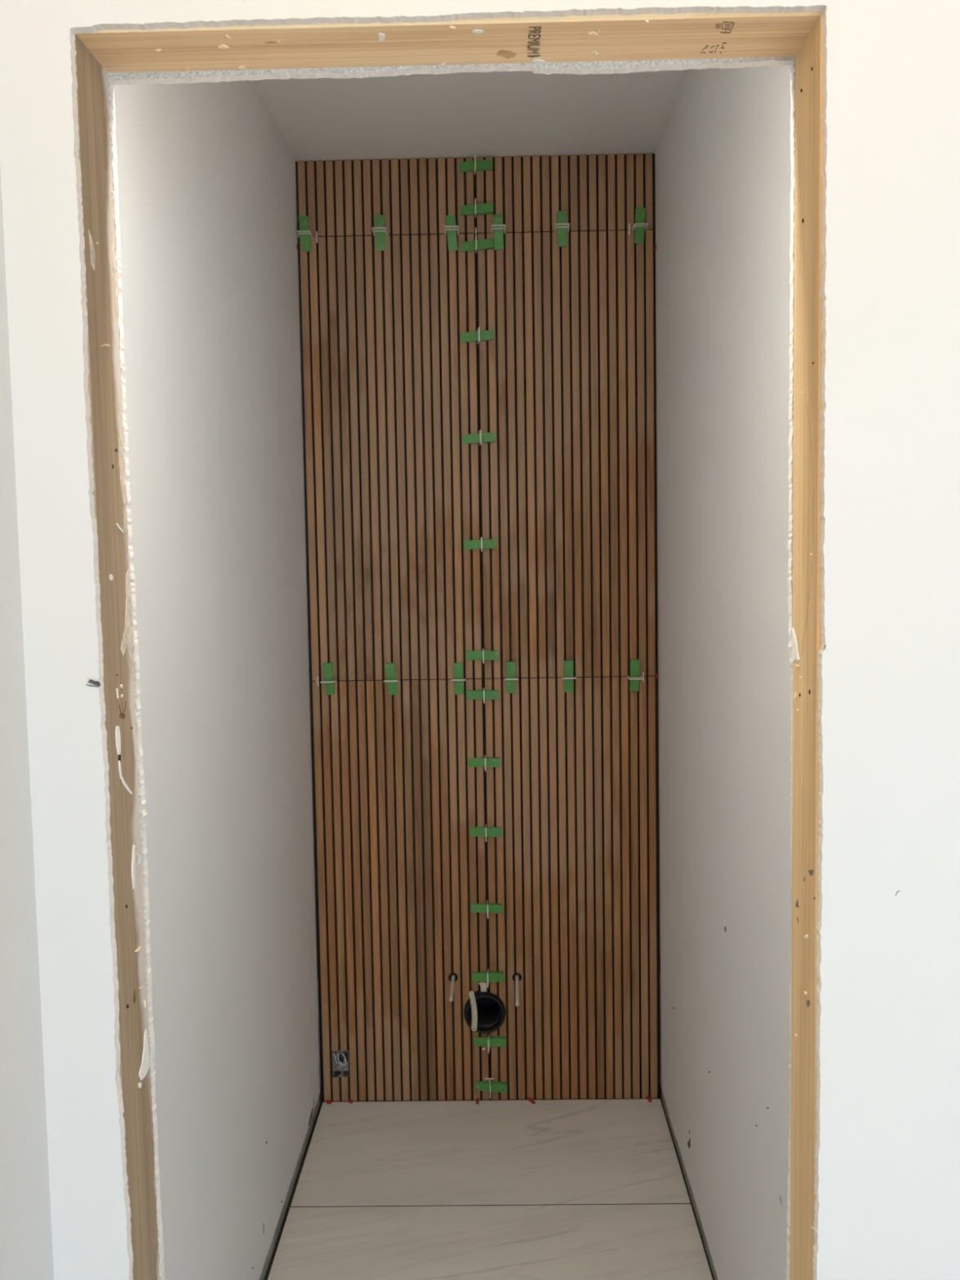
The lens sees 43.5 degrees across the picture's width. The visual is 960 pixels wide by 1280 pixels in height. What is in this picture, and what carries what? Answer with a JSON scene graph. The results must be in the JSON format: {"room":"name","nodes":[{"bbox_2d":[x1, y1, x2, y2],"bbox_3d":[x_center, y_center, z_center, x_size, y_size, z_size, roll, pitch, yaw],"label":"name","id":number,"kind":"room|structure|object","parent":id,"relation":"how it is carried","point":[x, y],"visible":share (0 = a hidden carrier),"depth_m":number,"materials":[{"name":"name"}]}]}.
{"room":"building under construction","nodes":[
{"label":"building under construction","id":0,"kind":"room"},
{"bbox_2d":[0,163,53,1279],"bbox_3d":[-0.504,0.456,-1.912,0.100,2.620,6.099,-1,5,1],"label":"wall","id":1,"kind":"structure","parent":0,"point":[26,1251],"depth_m":1.06,"materials":[{"name":"white paint"}]},
{"bbox_2d":[113,80,320,1279],"bbox_3d":[-0.497,0.086,2.274,0.019,2.590,2.148,-1,5,1],"label":"wall","id":2,"kind":"structure","parent":0,"point":[207,208],"depth_m":2.28,"materials":[{"name":"paint"}]},
{"bbox_2d":[259,1093,319,1279],"bbox_3d":[-0.507,1.390,2.381,0.068,0.080,2.148,-1,5,1],"label":"trim","id":3,"kind":"structure","parent":2,"relation":"attached to","point":[277,1231],"depth_m":2.92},
{"bbox_2d":[107,56,795,1279],"bbox_3d":[-0.028,0.180,1.217,1.400,2.603,0.039,-1,5,1],"label":"wall","id":4,"kind":"structure","parent":0,"point":[584,68],"depth_m":1.15,"materials":[{"name":"paint"}]},
{"bbox_2d":[252,69,688,161],"bbox_3d":[-0.033,-1.222,2.271,1.400,0.020,2.368,-1,5,1],"label":"ceiling","id":5,"kind":"structure","parent":0,"point":[493,113],"depth_m":2.88,"materials":[{"name":"paint"}]},
{"bbox_2d":[295,152,661,1102],"bbox_3d":[0.005,0.006,3.405,1.220,2.653,0.195,-1,5,1],"label":"wall","id":6,"kind":"structure","parent":0,"point":[565,491],"depth_m":3.30,"materials":[{"name":"wood"}]},
{"bbox_2d":[295,230,312,237],"bbox_3d":[-0.468,-1.082,3.207,0.038,0.008,0.046,-1,5,1],"label":"clip","id":7,"kind":"object","parent":6,"relation":"attached to","point":[299,232],"visible":1,"depth_m":3.20,"materials":[{"name":"white plastic"}]},
{"bbox_2d":[297,215,311,251],"bbox_3d":[-0.468,-1.086,3.215,0.031,0.090,0.019,-1,5,1],"label":"wedge","id":8,"kind":"object","parent":6,"relation":"attached to","point":[304,224],"visible":1,"depth_m":3.21,"materials":[{"name":"green plastic"}]},
{"bbox_2d":[314,231,317,243],"bbox_3d":[-0.439,-1.079,3.220,0.008,0.030,0.015,-1,5,1],"label":"spacer","id":9,"kind":"object","parent":6,"relation":"attached to","point":[316,236],"visible":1,"depth_m":3.22,"materials":[{"name":"white plastic"}]},
{"bbox_2d":[320,680,336,683],"bbox_3d":[-0.416,0.114,3.304,0.038,0.004,0.046,-1,5,1],"label":"clip","id":10,"kind":"object","parent":6,"relation":"attached to","point":[322,682],"visible":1,"depth_m":3.28,"materials":[{"name":"white plastic"}]},
{"bbox_2d":[322,662,335,694],"bbox_3d":[-0.416,0.108,3.312,0.031,0.090,0.019,-1,5,1],"label":"wedge","id":11,"kind":"object","parent":6,"relation":"attached to","point":[327,667],"visible":1,"depth_m":3.31,"materials":[{"name":"green plastic"}]},
{"bbox_2d":[332,1049,349,1077],"bbox_3d":[-0.395,1.202,3.437,0.045,0.078,0.054,-1,5,1],"label":"box","id":12,"kind":"object","parent":6,"relation":"attached to","point":[340,1061],"visible":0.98,"depth_m":3.43,"materials":[{"name":"metal"}]},
{"bbox_2d":[372,226,387,235],"bbox_3d":[-0.267,-1.087,3.203,0.038,0.012,0.046,-1,5,1],"label":"clip","id":13,"kind":"object","parent":6,"relation":"attached to","point":[377,228],"visible":1,"depth_m":3.19,"materials":[{"name":"white plastic"}]},
{"bbox_2d":[374,214,386,250],"bbox_3d":[-0.266,-1.087,3.212,0.028,0.089,0.019,-1,5,1],"label":"wedge","id":14,"kind":"object","parent":6,"relation":"attached to","point":[379,220],"visible":1,"depth_m":3.21,"materials":[{"name":"green plastic"}]},
{"bbox_2d":[383,679,399,681],"bbox_3d":[-0.243,0.112,3.301,0.038,0.004,0.046,-1,5,1],"label":"clip","id":15,"kind":"object","parent":6,"relation":"attached to","point":[397,680],"visible":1,"depth_m":3.29,"materials":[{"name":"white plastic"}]},
{"bbox_2d":[385,662,398,694],"bbox_3d":[-0.243,0.108,3.310,0.032,0.090,0.019,-1,5,1],"label":"wedge","id":16,"kind":"object","parent":6,"relation":"attached to","point":[390,667],"visible":0.99,"depth_m":3.31,"materials":[{"name":"green plastic"}]},
{"bbox_2d":[444,225,458,234],"bbox_3d":[-0.075,-1.091,3.200,0.038,0.012,0.046,-1,5,1],"label":"clip","id":17,"kind":"object","parent":6,"relation":"attached to","point":[454,226],"visible":1,"depth_m":3.19,"materials":[{"name":"white plastic"}]},
{"bbox_2d":[445,214,457,250],"bbox_3d":[-0.075,-1.086,3.209,0.029,0.089,0.019,-1,5,1],"label":"wedge","id":18,"kind":"object","parent":6,"relation":"attached to","point":[451,220],"visible":1,"depth_m":3.21,"materials":[{"name":"green plastic"}]},
{"bbox_2d":[448,972,457,1002],"bbox_3d":[-0.076,0.955,3.339,0.026,0.026,0.256,-1,5,1],"label":"rod","id":19,"kind":"object","parent":6,"relation":"attached to","point":[451,976],"visible":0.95,"depth_m":3.33,"materials":[{"name":"metal"}]},
{"bbox_2d":[453,662,463,694],"bbox_3d":[-0.059,0.106,3.307,0.028,0.089,0.019,-1,5,1],"label":"wedge","id":20,"kind":"object","parent":6,"relation":"attached to","point":[458,667],"visible":0.99,"depth_m":3.31,"materials":[{"name":"green plastic"}]},
{"bbox_2d":[451,678,466,680],"bbox_3d":[-0.059,0.109,3.298,0.038,0.004,0.046,-1,5,1],"label":"clip","id":21,"kind":"object","parent":6,"relation":"attached to","point":[452,679],"visible":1,"depth_m":3.29,"materials":[{"name":"white plastic"}]},
{"bbox_2d":[474,154,475,174],"bbox_3d":[-0.013,-1.260,3.186,0.003,0.038,0.044,-1,5,-3],"label":"clip","id":22,"kind":"object","parent":6,"relation":"attached to","point":[475,154],"visible":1,"depth_m":3.18,"materials":[{"name":"white plastic"}]},
{"bbox_2d":[459,158,493,172],"bbox_3d":[-0.011,-1.261,3.194,0.089,0.028,0.019,-1,5,1],"label":"wedge","id":23,"kind":"object","parent":6,"relation":"attached to","point":[481,165],"visible":1,"depth_m":3.19,"materials":[{"name":"green plastic"}]},
{"bbox_2d":[460,237,493,252],"bbox_3d":[-0.009,-1.055,3.211,0.090,0.031,0.019,-1,5,1],"label":"wedge","id":24,"kind":"object","parent":6,"relation":"attached to","point":[483,244],"visible":1,"depth_m":3.21,"materials":[{"name":"green plastic"}]},
{"bbox_2d":[460,329,493,342],"bbox_3d":[-0.009,-0.817,3.231,0.089,0.029,0.019,-1,5,1],"label":"wedge","id":25,"kind":"object","parent":6,"relation":"attached to","point":[473,336],"visible":1,"depth_m":3.23,"materials":[{"name":"green plastic"}]},
{"bbox_2d":[460,202,493,215],"bbox_3d":[-0.009,-1.148,3.203,0.089,0.028,0.019,-1,5,1],"label":"wedge","id":26,"kind":"object","parent":6,"relation":"attached to","point":[483,208],"visible":1,"depth_m":3.20,"materials":[{"name":"green plastic"}]},
{"bbox_2d":[476,326,479,344],"bbox_3d":[-0.004,-0.816,3.223,0.003,0.038,0.044,-2,5,-7],"label":"clip","id":27,"kind":"object","parent":6,"relation":"attached to","point":[478,328],"visible":1,"depth_m":3.20,"materials":[{"name":"white plastic"}]},
{"bbox_2d":[462,431,495,444],"bbox_3d":[-0.003,-0.546,3.253,0.089,0.029,0.019,-1,5,1],"label":"wedge","id":28,"kind":"object","parent":6,"relation":"attached to","point":[486,437],"visible":1,"depth_m":3.25,"materials":[{"name":"green plastic"}]},
{"bbox_2d":[463,539,496,549],"bbox_3d":[-0.001,-0.261,3.276,0.088,0.025,0.019,-2,5,1],"label":"wedge","id":29,"kind":"object","parent":6,"relation":"attached to","point":[486,544],"visible":1,"depth_m":3.27,"materials":[{"name":"green plastic"}]},
{"bbox_2d":[478,430,481,445],"bbox_3d":[0.000,-0.546,3.245,0.003,0.038,0.044,-2,5,-7],"label":"clip","id":30,"kind":"object","parent":6,"relation":"attached to","point":[479,431],"visible":1,"depth_m":3.23,"materials":[{"name":"white plastic"}]},
{"bbox_2d":[480,537,482,551],"bbox_3d":[0.004,-0.260,3.268,0.003,0.038,0.044,-1,5,-3],"label":"clip","id":31,"kind":"object","parent":6,"relation":"attached to","point":[481,538],"visible":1,"depth_m":3.25,"materials":[{"name":"white plastic"}]},
{"bbox_2d":[466,650,497,660],"bbox_3d":[0.005,0.043,3.301,0.088,0.025,0.019,0,5,1],"label":"wedge","id":32,"kind":"object","parent":6,"relation":"attached to","point":[470,655],"visible":1,"depth_m":3.30,"materials":[{"name":"green plastic"}]},
{"bbox_2d":[466,689,498,699],"bbox_3d":[0.007,0.152,3.310,0.088,0.024,0.019,-1,5,1],"label":"wedge","id":33,"kind":"object","parent":6,"relation":"attached to","point":[489,694],"visible":1,"depth_m":3.31,"materials":[{"name":"green plastic"}]},
{"bbox_2d":[482,648,484,663],"bbox_3d":[0.009,0.043,3.292,0.003,0.038,0.044,-1,5,-2],"label":"clip","id":34,"kind":"object","parent":6,"relation":"attached to","point":[482,648],"visible":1,"depth_m":3.27,"materials":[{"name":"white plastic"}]},
{"bbox_2d":[467,757,500,767],"bbox_3d":[0.011,0.339,3.325,0.088,0.025,0.019,-1,5,1],"label":"wedge","id":35,"kind":"object","parent":6,"relation":"attached to","point":[473,762],"visible":1,"depth_m":3.33,"materials":[{"name":"green plastic"}]},
{"bbox_2d":[483,687,484,703],"bbox_3d":[0.011,0.152,3.301,0.003,0.038,0.044,-1,5,-2],"label":"clip","id":36,"kind":"object","parent":6,"relation":"attached to","point":[483,687],"visible":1,"depth_m":3.28,"materials":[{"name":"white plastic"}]},
{"bbox_2d":[463,985,505,1033],"bbox_3d":[0.015,1.043,3.460,0.117,0.123,0.166,-1,5,1],"label":"drain pipe","id":37,"kind":"object","parent":6,"relation":"attached to","point":[491,1009],"visible":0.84,"depth_m":3.41,"materials":[{"name":"black plastic"}]},
{"bbox_2d":[468,991,477,1031],"bbox_3d":[-0.019,1.041,3.372,0.023,0.116,0.004,-1,5,1],"label":"strap","id":38,"kind":"object","parent":37,"relation":"attached to","point":[473,1006],"visible":1,"depth_m":3.37,"materials":[{"name":"beige plastic"}]},
{"bbox_2d":[484,755,486,771],"bbox_3d":[0.014,0.340,3.317,0.003,0.038,0.044,-1,5,-3],"label":"clip","id":39,"kind":"object","parent":6,"relation":"attached to","point":[485,767],"visible":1,"depth_m":3.30,"materials":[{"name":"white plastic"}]},
{"bbox_2d":[470,826,502,837],"bbox_3d":[0.017,0.534,3.341,0.088,0.025,0.019,0,5,1],"label":"wedge","id":40,"kind":"object","parent":6,"relation":"attached to","point":[474,831],"visible":0.99,"depth_m":3.34,"materials":[{"name":"green plastic"}]},
{"bbox_2d":[471,902,502,913],"bbox_3d":[0.019,0.750,3.358,0.088,0.025,0.019,0,5,1],"label":"wedge","id":41,"kind":"object","parent":6,"relation":"attached to","point":[493,908],"visible":1,"depth_m":3.36,"materials":[{"name":"green plastic"}]},
{"bbox_2d":[471,971,503,982],"bbox_3d":[0.022,0.947,3.374,0.089,0.028,0.019,-1,5,1],"label":"wedge","id":42,"kind":"object","parent":6,"relation":"attached to","point":[493,976],"visible":0.99,"depth_m":3.37,"materials":[{"name":"green plastic"}]},
{"bbox_2d":[486,968,488,987],"bbox_3d":[0.022,0.947,3.366,0.003,0.038,0.044,-1,5,3],"label":"clip","id":43,"kind":"object","parent":6,"relation":"attached to","point":[488,969],"visible":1,"depth_m":3.35,"materials":[{"name":"white plastic"}]},
{"bbox_2d":[488,1033,489,1053],"bbox_3d":[0.025,1.134,3.382,0.003,0.038,0.044,-1,5,5],"label":"clip","id":44,"kind":"object","parent":6,"relation":"attached to","point":[489,1033],"visible":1,"depth_m":3.37,"materials":[{"name":"white plastic"}]},
{"bbox_2d":[474,1035,505,1047],"bbox_3d":[0.028,1.134,3.390,0.088,0.025,0.019,-2,5,1],"label":"wedge","id":45,"kind":"object","parent":6,"relation":"attached to","point":[496,1041],"visible":1,"depth_m":3.39,"materials":[{"name":"green plastic"}]},
{"bbox_2d":[475,1081,506,1093],"bbox_3d":[0.032,1.265,3.401,0.088,0.025,0.019,1,5,1],"label":"wedge","id":46,"kind":"object","parent":6,"relation":"attached to","point":[495,1086],"visible":1,"depth_m":3.40,"materials":[{"name":"green plastic"}]},
{"bbox_2d":[493,213,503,249],"bbox_3d":[0.049,-1.088,3.207,0.028,0.089,0.019,-1,5,1],"label":"wedge","id":47,"kind":"object","parent":6,"relation":"attached to","point":[497,219],"visible":1,"depth_m":3.21,"materials":[{"name":"green plastic"}]},
{"bbox_2d":[491,224,505,233],"bbox_3d":[0.049,-1.092,3.198,0.038,0.012,0.046,-1,5,1],"label":"clip","id":48,"kind":"object","parent":6,"relation":"attached to","point":[492,225],"visible":1,"depth_m":3.19,"materials":[{"name":"white plastic"}]},
{"bbox_2d":[506,661,515,693],"bbox_3d":[0.086,0.103,3.304,0.024,0.088,0.019,-1,5,1],"label":"wedge","id":49,"kind":"object","parent":6,"relation":"attached to","point":[511,668],"visible":0.98,"depth_m":3.30,"materials":[{"name":"green plastic"}]},
{"bbox_2d":[504,677,518,679],"bbox_3d":[0.086,0.106,3.296,0.038,0.004,0.046,-1,5,1],"label":"clip","id":50,"kind":"object","parent":6,"relation":"attached to","point":[505,678],"visible":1,"depth_m":3.28,"materials":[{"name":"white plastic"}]},
{"bbox_2d":[512,972,521,1006],"bbox_3d":[0.103,0.955,3.319,0.026,0.026,0.289,-1,5,1],"label":"rod","id":51,"kind":"object","parent":6,"relation":"attached to","point":[517,977],"visible":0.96,"depth_m":3.31,"materials":[{"name":"metal"}]},
{"bbox_2d":[556,210,566,246],"bbox_3d":[0.218,-1.095,3.204,0.025,0.088,0.019,-2,5,1],"label":"wedge","id":52,"kind":"object","parent":6,"relation":"attached to","point":[561,215],"visible":1,"depth_m":3.20,"materials":[{"name":"green plastic"}]},
{"bbox_2d":[554,222,569,231],"bbox_3d":[0.218,-1.095,3.196,0.038,0.012,0.046,-1,5,1],"label":"clip","id":53,"kind":"object","parent":6,"relation":"attached to","point":[556,224],"visible":1,"depth_m":3.19,"materials":[{"name":"white plastic"}]},
{"bbox_2d":[564,660,573,692],"bbox_3d":[0.244,0.101,3.302,0.024,0.088,0.019,-1,5,1],"label":"wedge","id":54,"kind":"object","parent":6,"relation":"attached to","point":[568,664],"visible":0.99,"depth_m":3.30,"materials":[{"name":"green plastic"}]},
{"bbox_2d":[561,676,576,679],"bbox_3d":[0.244,0.104,3.293,0.038,0.004,0.046,-1,5,1],"label":"clip","id":55,"kind":"object","parent":6,"relation":"attached to","point":[562,677],"visible":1,"depth_m":3.27,"materials":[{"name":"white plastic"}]},
{"bbox_2d":[629,658,639,691],"bbox_3d":[0.424,0.098,3.299,0.025,0.088,0.019,1,5,1],"label":"wedge","id":56,"kind":"object","parent":6,"relation":"attached to","point":[634,664],"visible":0.98,"depth_m":3.30,"materials":[{"name":"green plastic"}]},
{"bbox_2d":[626,675,643,679],"bbox_3d":[0.424,0.103,3.290,0.038,0.006,0.046,-1,5,1],"label":"clip","id":57,"kind":"object","parent":6,"relation":"attached to","point":[641,677],"visible":1,"depth_m":3.27,"materials":[{"name":"white plastic"}]},
{"bbox_2d":[634,208,645,243],"bbox_3d":[0.426,-1.103,3.201,0.028,0.089,0.019,-1,5,1],"label":"wedge","id":58,"kind":"object","parent":6,"relation":"attached to","point":[639,212],"visible":1,"depth_m":3.20,"materials":[{"name":"green plastic"}]},
{"bbox_2d":[631,222,648,230],"bbox_3d":[0.426,-1.096,3.192,0.038,0.008,0.046,-1,5,1],"label":"clip","id":59,"kind":"object","parent":6,"relation":"attached to","point":[643,224],"visible":1,"depth_m":3.19,"materials":[{"name":"white plastic"}]},
{"bbox_2d":[0,0,959,1279],"bbox_3d":[3.305,0.139,1.047,7.430,2.600,0.017,-1,5,1],"label":"wall","id":60,"kind":"structure","parent":0,"point":[887,1148],"depth_m":1.08,"materials":[{"name":"white paint"}]},
{"bbox_2d":[264,1098,714,1279],"bbox_3d":[0.012,1.411,2.435,1.400,0.050,2.469,-1,5,1],"label":"floor","id":61,"kind":"structure","parent":0,"point":[544,1189],"depth_m":2.92,"materials":[{"name":"tile"}]},
{"bbox_2d":[75,34,159,1279],"bbox_3d":[-0.354,0.476,1.186,0.043,2.030,0.098,-1,5,1],"label":"stud","id":62,"kind":"object","parent":61,"relation":"on","point":[104,389],"visible":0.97,"depth_m":1.14,"materials":[{"name":"brown wood"}]},
{"bbox_2d":[75,11,822,72],"bbox_3d":[-0.030,-0.585,1.092,0.727,0.090,0.094,-1,5,1],"label":"header beam","id":63,"kind":"structure","parent":62,"relation":"on","point":[642,37],"depth_m":1.09,"materials":[{"name":"brown wood"}]},
{"bbox_2d":[326,1099,332,1104],"bbox_3d":[-0.428,1.311,3.413,0.014,0.006,0.016,-2,5,-9],"label":"wedge","id":64,"kind":"object","parent":61,"relation":"on","point":[328,1101],"visible":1,"depth_m":3.41,"materials":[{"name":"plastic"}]},
{"bbox_2d":[475,1097,479,1104],"bbox_3d":[-0.007,1.304,3.401,0.009,0.006,0.026,-1,5,1],"label":"wedge","id":65,"kind":"object","parent":61,"relation":"on","point":[477,1099],"visible":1,"depth_m":3.40,"materials":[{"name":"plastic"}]},
{"bbox_2d":[528,1097,535,1103],"bbox_3d":[0.146,1.302,3.398,0.009,0.006,0.030,-3,5,-27],"label":"wedge","id":66,"kind":"object","parent":61,"relation":"on","point":[530,1099],"visible":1,"depth_m":3.40,"materials":[{"name":"plastic"}]},
{"bbox_2d":[646,1096,652,1102],"bbox_3d":[0.477,1.297,3.394,0.008,0.006,0.024,-2,5,-13],"label":"wedge","id":67,"kind":"object","parent":61,"relation":"on","point":[648,1098],"visible":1,"depth_m":3.39,"materials":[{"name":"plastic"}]},
{"bbox_2d":[790,15,823,1279],"bbox_3d":[0.332,0.466,1.165,0.040,2.030,0.109,-1,5,1],"label":"stud","id":68,"kind":"object","parent":61,"relation":"on","point":[806,640],"visible":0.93,"depth_m":1.13,"materials":[{"name":"brown wood"}]},
{"bbox_2d":[654,65,791,1279],"bbox_3d":[0.480,0.071,2.258,0.018,2.592,2.148,-1,5,1],"label":"wall","id":69,"kind":"structure","parent":0,"point":[723,184],"depth_m":2.32,"materials":[{"name":"paint"}]},
{"bbox_2d":[661,1089,718,1279],"bbox_3d":[0.535,1.373,2.364,0.068,0.080,2.148,-1,5,1],"label":"trim","id":70,"kind":"structure","parent":69,"relation":"attached to","point":[677,1146],"depth_m":2.90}
]}

